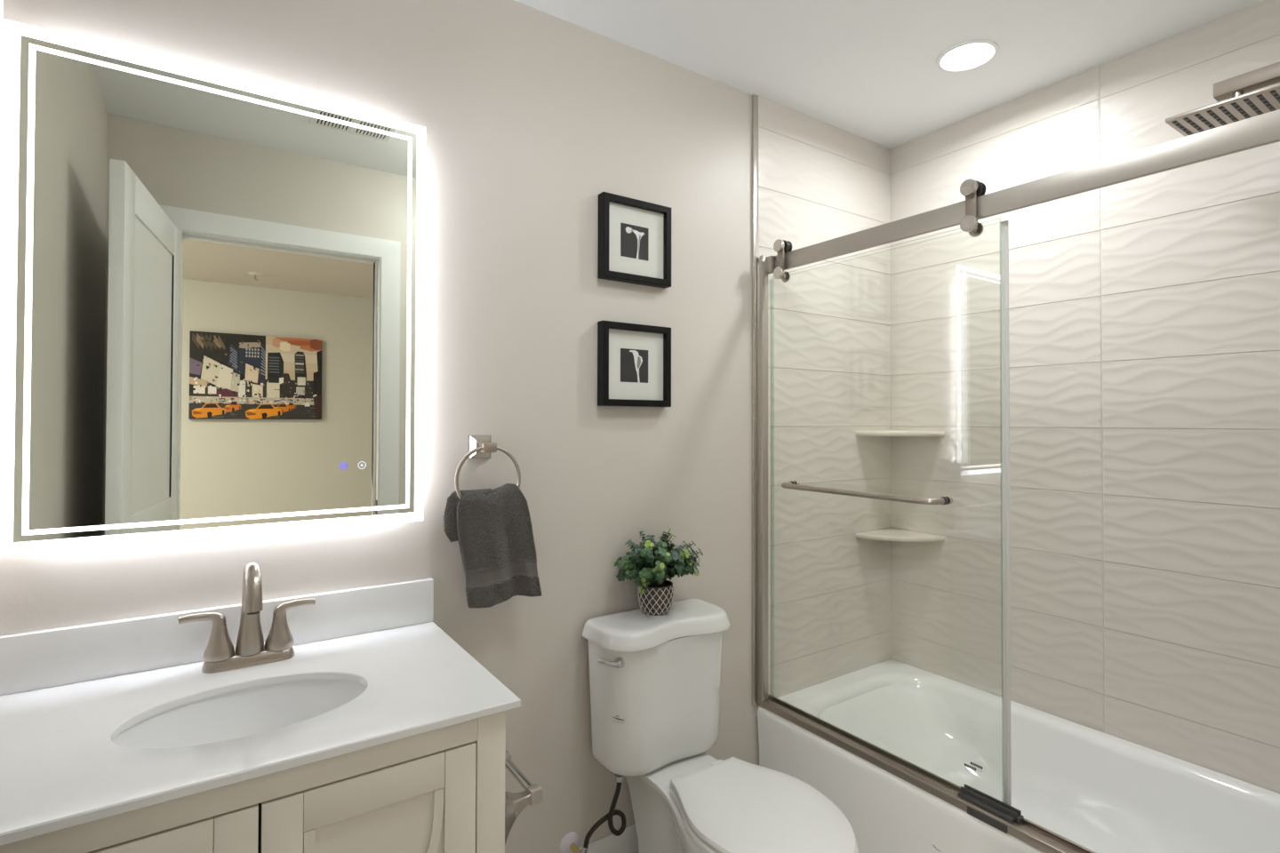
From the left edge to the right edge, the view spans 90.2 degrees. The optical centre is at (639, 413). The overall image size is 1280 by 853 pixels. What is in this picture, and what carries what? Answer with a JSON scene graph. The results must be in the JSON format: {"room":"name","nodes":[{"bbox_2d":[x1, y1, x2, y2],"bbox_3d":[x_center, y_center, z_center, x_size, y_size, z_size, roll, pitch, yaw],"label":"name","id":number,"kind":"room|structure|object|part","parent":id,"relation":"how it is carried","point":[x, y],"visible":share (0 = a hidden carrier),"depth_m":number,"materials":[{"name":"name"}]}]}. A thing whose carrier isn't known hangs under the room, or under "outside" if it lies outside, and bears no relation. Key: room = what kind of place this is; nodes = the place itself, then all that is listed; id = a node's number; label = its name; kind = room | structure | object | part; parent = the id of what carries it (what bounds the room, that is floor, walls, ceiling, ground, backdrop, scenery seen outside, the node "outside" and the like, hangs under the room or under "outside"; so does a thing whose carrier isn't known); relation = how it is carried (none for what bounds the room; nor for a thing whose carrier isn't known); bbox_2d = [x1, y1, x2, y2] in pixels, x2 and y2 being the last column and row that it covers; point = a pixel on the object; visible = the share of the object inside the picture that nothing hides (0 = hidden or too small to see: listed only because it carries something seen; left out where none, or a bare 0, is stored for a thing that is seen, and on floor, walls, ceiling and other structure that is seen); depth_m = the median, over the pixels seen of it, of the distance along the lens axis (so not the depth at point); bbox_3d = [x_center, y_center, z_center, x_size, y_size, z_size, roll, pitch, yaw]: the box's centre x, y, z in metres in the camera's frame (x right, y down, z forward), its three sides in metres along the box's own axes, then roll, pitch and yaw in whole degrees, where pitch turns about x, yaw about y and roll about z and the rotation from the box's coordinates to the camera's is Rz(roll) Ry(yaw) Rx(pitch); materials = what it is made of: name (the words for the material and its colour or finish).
{"room":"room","nodes":[
{"label":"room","id":0,"kind":"room"},
{"bbox_2d":[0,0,3,200],"bbox_3d":[-0.752,0.091,0.443,0.120,2.445,1.620,1,-1,-34],"label":"wall","id":1,"kind":"structure","parent":0,"point":[1,1],"depth_m":1.15,"materials":[{"name":"beige paint"}]},
{"bbox_2d":[0,0,759,852],"bbox_3d":[-0.098,0.112,1.940,2.885,2.445,0.120,1,-1,-34],"label":"wall","id":2,"kind":"structure","parent":0,"point":[529,115],"depth_m":1.73,"materials":[{"name":"beige paint"}]},
{"bbox_2d":[0,18,425,555],"bbox_3d":[-0.835,-0.223,1.348,0.738,0.952,0.034,1,-1,-34],"label":"mirror","id":3,"kind":"object","parent":2,"relation":"attached to","point":[212,284],"visible":1,"depth_m":1.29,"materials":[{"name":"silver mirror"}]},
{"bbox_2d":[0,577,433,695],"bbox_3d":[-0.830,0.454,1.353,0.772,0.103,0.020,1,-1,-34],"label":"backsplash","id":4,"kind":"structure","parent":2,"relation":"attached to","point":[38,660],"depth_m":1.27,"materials":[{"name":"white stone"}]},
{"bbox_2d":[454,435,520,499],"bbox_3d":[-0.394,0.153,1.617,0.173,0.196,0.078,1,-1,-34],"label":"towel ring","id":5,"kind":"object","parent":2,"relation":"attached to","point":[479,446],"visible":0.66,"depth_m":1.62,"materials":[{"name":"grey metal"}]},
{"bbox_3d":[-0.409,0.085,1.641,0.060,0.060,0.024,1,-1,-34],"label":"wall plate","id":6,"kind":"part","parent":5,"relation":"part of","materials":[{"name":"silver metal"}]},
{"bbox_3d":[-0.387,0.085,1.609,0.038,0.024,0.056,1,-1,-34],"label":"post","id":7,"kind":"part","parent":5,"relation":"part of","materials":[{"name":"silver metal"}]},
{"bbox_2d":[560,832,588,852],"bbox_3d":[-0.167,1.204,1.741,0.062,0.062,0.110,1,-1,-34],"label":"shutoff valve","id":8,"kind":"object","parent":2,"relation":"attached to","point":[570,843],"visible":1,"depth_m":1.77,"materials":[{"name":"white"}]},
{"bbox_3d":[-0.194,1.204,1.781,0.062,0.062,0.013,1,-1,-34],"label":"wall plate","id":9,"kind":"part","parent":8,"relation":"part of","materials":[{"name":"white plastic"}]},
{"bbox_2d":[572,824,638,852],"bbox_3d":[-0.070,1.281,1.865,1.115,0.105,0.013,1,-1,-34],"label":"baseboard","id":10,"kind":"structure","parent":2,"relation":"attached to","point":[628,842],"depth_m":1.86,"materials":[{"name":"white paint"}]},
{"bbox_2d":[597,192,671,288],"bbox_3d":[-0.012,-0.515,1.911,0.244,0.244,0.034,1,-1,-34],"label":"framed print","id":11,"kind":"object","parent":2,"relation":"attached to","point":[635,236],"visible":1,"depth_m":1.91,"materials":[{"name":"black paint"}]},
{"bbox_2d":[620,222,648,261],"bbox_3d":[-0.015,-0.515,1.908,0.100,0.099,0.001,1,-1,-34],"label":"print","id":12,"kind":"object","parent":11,"relation":"attached to","point":[634,236],"depth_m":1.91,"materials":[{"name":"black paper"}]},
{"bbox_2d":[597,320,671,407],"bbox_3d":[-0.013,-0.144,1.906,0.244,0.244,0.034,1,-1,-34],"label":"framed print","id":13,"kind":"object","parent":2,"relation":"attached to","point":[634,361],"visible":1,"depth_m":1.90,"materials":[{"name":"black paint"}]},
{"bbox_2d":[620,348,647,383],"bbox_3d":[-0.016,-0.144,1.903,0.100,0.099,0.001,1,-1,-34],"label":"print","id":14,"kind":"object","parent":13,"relation":"attached to","point":[634,362],"depth_m":1.90,"materials":[{"name":"black paper"}]},
{"bbox_2d":[752,94,758,705],"bbox_3d":[0.396,-0.054,2.198,0.022,2.103,0.011,1,-1,-34],"label":"trim","id":15,"kind":"structure","parent":2,"relation":"attached to","point":[755,98],"depth_m":2.19,"materials":[{"name":"grey metal"}]},
{"bbox_2d":[755,96,891,716],"bbox_3d":[0.719,-0.030,2.417,0.760,2.145,0.010,1,-1,-34],"label":"wall tile","id":16,"kind":"structure","parent":2,"relation":"attached to","point":[829,588],"depth_m":2.40,"materials":[{"name":"beige tile"}]},
{"bbox_2d":[856,528,944,542],"bbox_3d":[1.002,0.476,2.461,0.232,0.019,0.232,1,-1,-34],"label":"corner shelf","id":17,"kind":"object","parent":2,"relation":"attached to","point":[890,534],"visible":1,"depth_m":2.44,"materials":[{"name":"beige stone"}]},
{"bbox_2d":[443,483,541,608],"bbox_3d":[-0.363,0.327,1.596,0.246,0.305,0.081,1,-1,-29],"label":"hand towel","id":18,"kind":"object","parent":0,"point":[492,529],"visible":1,"depth_m":1.57,"materials":[{"name":"grey fabric"}]},
{"bbox_2d":[773,178,986,774],"bbox_3d":[0.650,0.187,1.860,0.090,1.551,0.760,1,-1,-34],"label":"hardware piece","id":19,"kind":"structure","parent":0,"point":[971,188],"depth_m":1.68,"materials":[{"name":"silver metal"}]},
{"bbox_2d":[781,272,790,282],"bbox_3d":[0.493,-0.463,2.158,0.004,0.036,0.036,1,-1,-34],"label":"washer","id":20,"kind":"object","parent":19,"relation":"in","point":[787,276],"depth_m":2.15,"materials":[{"name":"silver metal"}]},
{"bbox_3d":[0.814,0.229,1.685,0.016,0.021,0.021,1,-1,-34],"label":"knob","id":21,"kind":"part","parent":19,"relation":"part of","materials":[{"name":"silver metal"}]},
{"bbox_2d":[968,222,983,237],"bbox_3d":[0.856,-0.469,1.624,0.004,0.036,0.036,1,-1,-34],"label":"washer","id":22,"kind":"object","parent":19,"relation":"in","point":[979,230],"depth_m":1.62,"materials":[{"name":"silver metal"}]},
{"bbox_2d":[514,0,1262,148],"bbox_3d":[0.361,-1.167,1.286,2.885,0.100,1.740,1,-1,-34],"label":"ceiling","id":23,"kind":"structure","parent":0,"point":[868,69],"depth_m":1.89,"materials":[{"name":"white paint"}]},
{"bbox_2d":[936,39,999,71],"bbox_3d":[1.011,-1.104,1.972,0.172,0.006,0.172,1,-1,-34],"label":"recessed light","id":24,"kind":"object","parent":23,"relation":"in","point":[968,55],"visible":1,"depth_m":1.97,"materials":[{"name":"white paint"}]},
{"bbox_2d":[855,431,944,436],"bbox_3d":[1.003,0.076,2.466,0.232,0.019,0.232,1,-1,-34],"label":"corner shelf","id":25,"kind":"object","parent":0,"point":[858,433],"visible":1,"depth_m":2.43,"materials":[{"name":"beige stone"}]},
{"bbox_2d":[890,0,1279,793],"bbox_3d":[1.534,0.117,1.996,0.122,2.445,1.620,1,-1,-34],"label":"wall","id":26,"kind":"structure","parent":0,"point":[1144,312],"depth_m":2.00,"materials":[{"name":"white tile"}]},
{"bbox_3d":[0.584,1.354,-0.615,4.700,0.100,5.150,1,-1,-34],"label":"floor","id":27,"kind":"structure","parent":0,"visible":0},
{"bbox_2d":[0,711,505,852],"bbox_3d":[-0.689,0.920,1.124,0.740,0.805,0.522,1,-1,-34],"label":"vanity cabinet","id":28,"kind":"object","parent":27,"relation":"on","point":[442,790],"visible":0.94,"depth_m":0.98,"materials":[{"name":"beige paint"}]},
{"bbox_3d":[-0.678,0.867,0.824,0.313,0.616,0.013,1,-1,-34],"label":"cabinet door","id":29,"kind":"part","parent":28,"relation":"part of","materials":[{"name":"beige paint"}]},
{"bbox_2d":[0,577,520,846],"bbox_3d":[-0.682,0.524,1.135,0.772,0.248,0.546,1,-1,-34],"label":"countertop","id":30,"kind":"structure","parent":28,"relation":"on","point":[100,720],"depth_m":1.15,"materials":[{"name":"white stone"}]},
{"bbox_2d":[112,679,366,749],"bbox_3d":[-0.671,0.582,1.099,0.387,0.132,0.254,1,-1,-34],"label":"sink basin","id":31,"kind":"object","parent":30,"relation":"in","point":[237,708],"depth_m":1.17,"materials":[{"name":"white ceramic"}]},
{"bbox_2d":[177,562,315,673],"bbox_3d":[-0.768,0.399,1.260,0.238,0.210,0.140,1,-1,-34],"label":"bathroom faucet","id":32,"kind":"object","parent":30,"relation":"on","point":[220,655],"visible":1,"depth_m":1.27,"materials":[{"name":"silver metal"}]},
{"bbox_3d":[-0.857,0.403,1.251,0.079,0.029,0.028,1,-1,-34],"label":"lever","id":33,"kind":"part","parent":32,"relation":"part of","materials":[{"name":"silver metal"}]},
{"bbox_3d":[-0.835,0.451,1.266,0.053,0.065,0.053,1,-1,-34],"label":"handle","id":34,"kind":"part","parent":32,"relation":"part of","materials":[{"name":"silver metal"}]},
{"bbox_3d":[-0.792,0.493,1.294,0.160,0.022,0.054,1,-1,-34],"label":"plate","id":35,"kind":"part","parent":32,"relation":"part of","materials":[{"name":"silver metal"}]},
{"bbox_3d":[-0.767,0.388,1.259,0.050,0.189,0.137,1,-1,-34],"label":"spout","id":36,"kind":"part","parent":32,"relation":"part of","materials":[{"name":"silver metal"}]},
{"bbox_3d":[-0.749,0.451,1.324,0.053,0.065,0.053,1,-1,-34],"label":"handle","id":37,"kind":"part","parent":32,"relation":"part of","materials":[{"name":"silver metal"}]},
{"bbox_3d":[-0.726,0.405,1.340,0.079,0.029,0.028,1,-1,-34],"label":"lever","id":38,"kind":"part","parent":32,"relation":"part of","materials":[{"name":"silver metal"}]},
{"bbox_3d":[-0.415,0.870,1.003,0.316,0.616,0.013,1,-1,-34],"label":"cabinet door","id":39,"kind":"part","parent":28,"relation":"part of","materials":[{"name":"beige paint"}]},
{"bbox_3d":[-0.417,0.870,1.006,0.218,0.516,0.004,1,-1,-34],"label":"door panel","id":40,"kind":"part","parent":28,"relation":"part of","materials":[{"name":"beige paint"}]},
{"bbox_2d":[504,751,542,845],"bbox_3d":[-0.264,0.725,1.237,0.086,0.082,0.226,1,-1,-34],"label":"toilet paper holder","id":41,"kind":"object","parent":28,"relation":"attached to","point":[515,803],"visible":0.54,"depth_m":1.18,"materials":[{"name":"silver metal"}]},
{"bbox_2d":[505,751,511,759],"bbox_3d":[-0.280,0.714,1.316,0.025,0.028,0.024,1,-1,-34],"label":"socket","id":42,"kind":"object","parent":41,"relation":"attached to","point":[508,755],"depth_m":1.31,"materials":[{"name":"silver metal"}]},
{"bbox_3d":[-0.231,0.725,1.171,0.067,0.082,0.079,1,-1,-34],"label":"post","id":43,"kind":"part","parent":41,"relation":"part of","materials":[{"name":"silver metal"}]},
{"bbox_2d":[527,784,542,805],"bbox_3d":[-0.197,0.713,1.194,0.025,0.028,0.024,1,-1,-34],"label":"socket","id":44,"kind":"object","parent":41,"relation":"attached to","point":[534,792],"depth_m":1.19,"materials":[{"name":"silver metal"}]},
{"bbox_2d":[582,598,858,852],"bbox_3d":[0.206,0.955,1.612,0.452,0.753,0.724,1,-1,-34],"label":"toilet","id":45,"kind":"object","parent":27,"relation":"on","point":[655,681],"visible":1,"depth_m":1.70,"materials":[{"name":"white ceramic"}]},
{"bbox_2d":[583,774,626,847],"bbox_3d":[-0.090,1.080,1.737,0.121,0.194,0.055,0,-1,-20],"label":"supply hose","id":46,"kind":"object","parent":45,"relation":"hanging from","point":[612,812],"visible":1,"depth_m":1.73,"materials":[{"name":"grey rubber"}]},
{"bbox_3d":[-0.075,0.659,1.688,0.069,0.029,0.034,0,-1,7],"label":"flush lever","id":47,"kind":"part","parent":45,"relation":"part of","materials":[{"name":"silver metal"}]},
{"bbox_3d":[0.062,0.806,1.840,0.406,0.356,0.175,1,-1,-34],"label":"tank","id":48,"kind":"part","parent":45,"relation":"part of","materials":[{"name":"white ceramic"}]},
{"bbox_3d":[0.066,0.604,1.838,0.436,0.046,0.199,1,-1,-34],"label":"tank lid","id":49,"kind":"part","parent":45,"relation":"part of","materials":[{"name":"white ceramic"}]},
{"bbox_2d":[612,528,703,615],"bbox_3d":[0.065,0.460,1.849,0.281,0.241,0.178,1,-1,-34],"label":"potted plant","id":50,"kind":"object","parent":45,"relation":"on","point":[652,562],"visible":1,"depth_m":1.82,"materials":[{"name":"green plant"}]},
{"bbox_3d":[0.046,0.539,1.873,0.106,0.084,0.106,1,-1,-34],"label":"pot","id":51,"kind":"part","parent":50,"relation":"part of","materials":[{"name":"brown"}]},
{"bbox_3d":[0.067,0.423,1.847,0.277,0.162,0.166,1,-1,-34],"label":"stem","id":52,"kind":"part","parent":50,"relation":"part of","materials":[{"name":"green plant"}]},
{"bbox_3d":[0.222,1.157,1.619,0.352,0.350,0.705,1,-1,-34],"label":"bowl","id":53,"kind":"part","parent":45,"relation":"part of","materials":[{"name":"white ceramic"}]},
{"bbox_3d":[0.296,0.948,1.514,0.356,0.021,0.453,1,-1,-34],"label":"seat lid","id":54,"kind":"part","parent":45,"relation":"part of","materials":[{"name":"white plastic"}]},
{"bbox_3d":[0.297,0.970,1.511,0.360,0.020,0.456,1,-1,-34],"label":"seat","id":55,"kind":"part","parent":45,"relation":"part of","materials":[{"name":"white plastic"}]},
{"bbox_2d":[757,659,1279,852],"bbox_3d":[1.133,1.165,1.778,0.765,0.342,1.491,1,-1,-34],"label":"bathtub","id":56,"kind":"object","parent":27,"relation":"on","point":[1100,792],"visible":0.83,"depth_m":1.95,"materials":[{"name":"white ceramic"}]},
{"bbox_3d":[0.864,0.098,0.632,2.765,2.445,0.115,1,-1,-34],"label":"wall","id":57,"kind":"structure","parent":0,"visible":0},
{"bbox_2d":[1000,220,1011,806],"bbox_3d":[0.685,0.254,1.900,0.010,1.459,0.801,1,-1,-34],"label":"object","id":58,"kind":"structure","parent":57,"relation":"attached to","point":[1004,225],"depth_m":1.57,"materials":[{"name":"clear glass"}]},
{"bbox_2d":[757,109,1279,852],"bbox_3d":[0.853,0.218,1.597,0.079,1.544,1.495,1,-1,-34],"label":"shower door frame","id":59,"kind":"object","parent":57,"relation":"attached to","point":[1264,129],"visible":1,"depth_m":1.65,"materials":[{"name":"silver metal"}]},
{"bbox_3d":[0.861,-0.521,1.609,0.015,0.055,1.492,1,-1,-34],"label":"header rail","id":60,"kind":"part","parent":59,"relation":"part of","materials":[{"name":"silver metal"}]},
{"bbox_2d":[1165,61,1279,136],"bbox_3d":[1.439,-0.737,1.368,0.220,0.117,0.440,1,-1,-34],"label":"shower head","id":61,"kind":"object","parent":57,"relation":"attached to","point":[1240,106],"visible":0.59,"depth_m":1.44},
{"bbox_3d":[1.455,-0.755,1.341,0.080,0.081,0.376,1,-1,-34],"label":"arm","id":62,"kind":"part","parent":61,"relation":"part of","materials":[{"name":"silver metal"}]}
]}

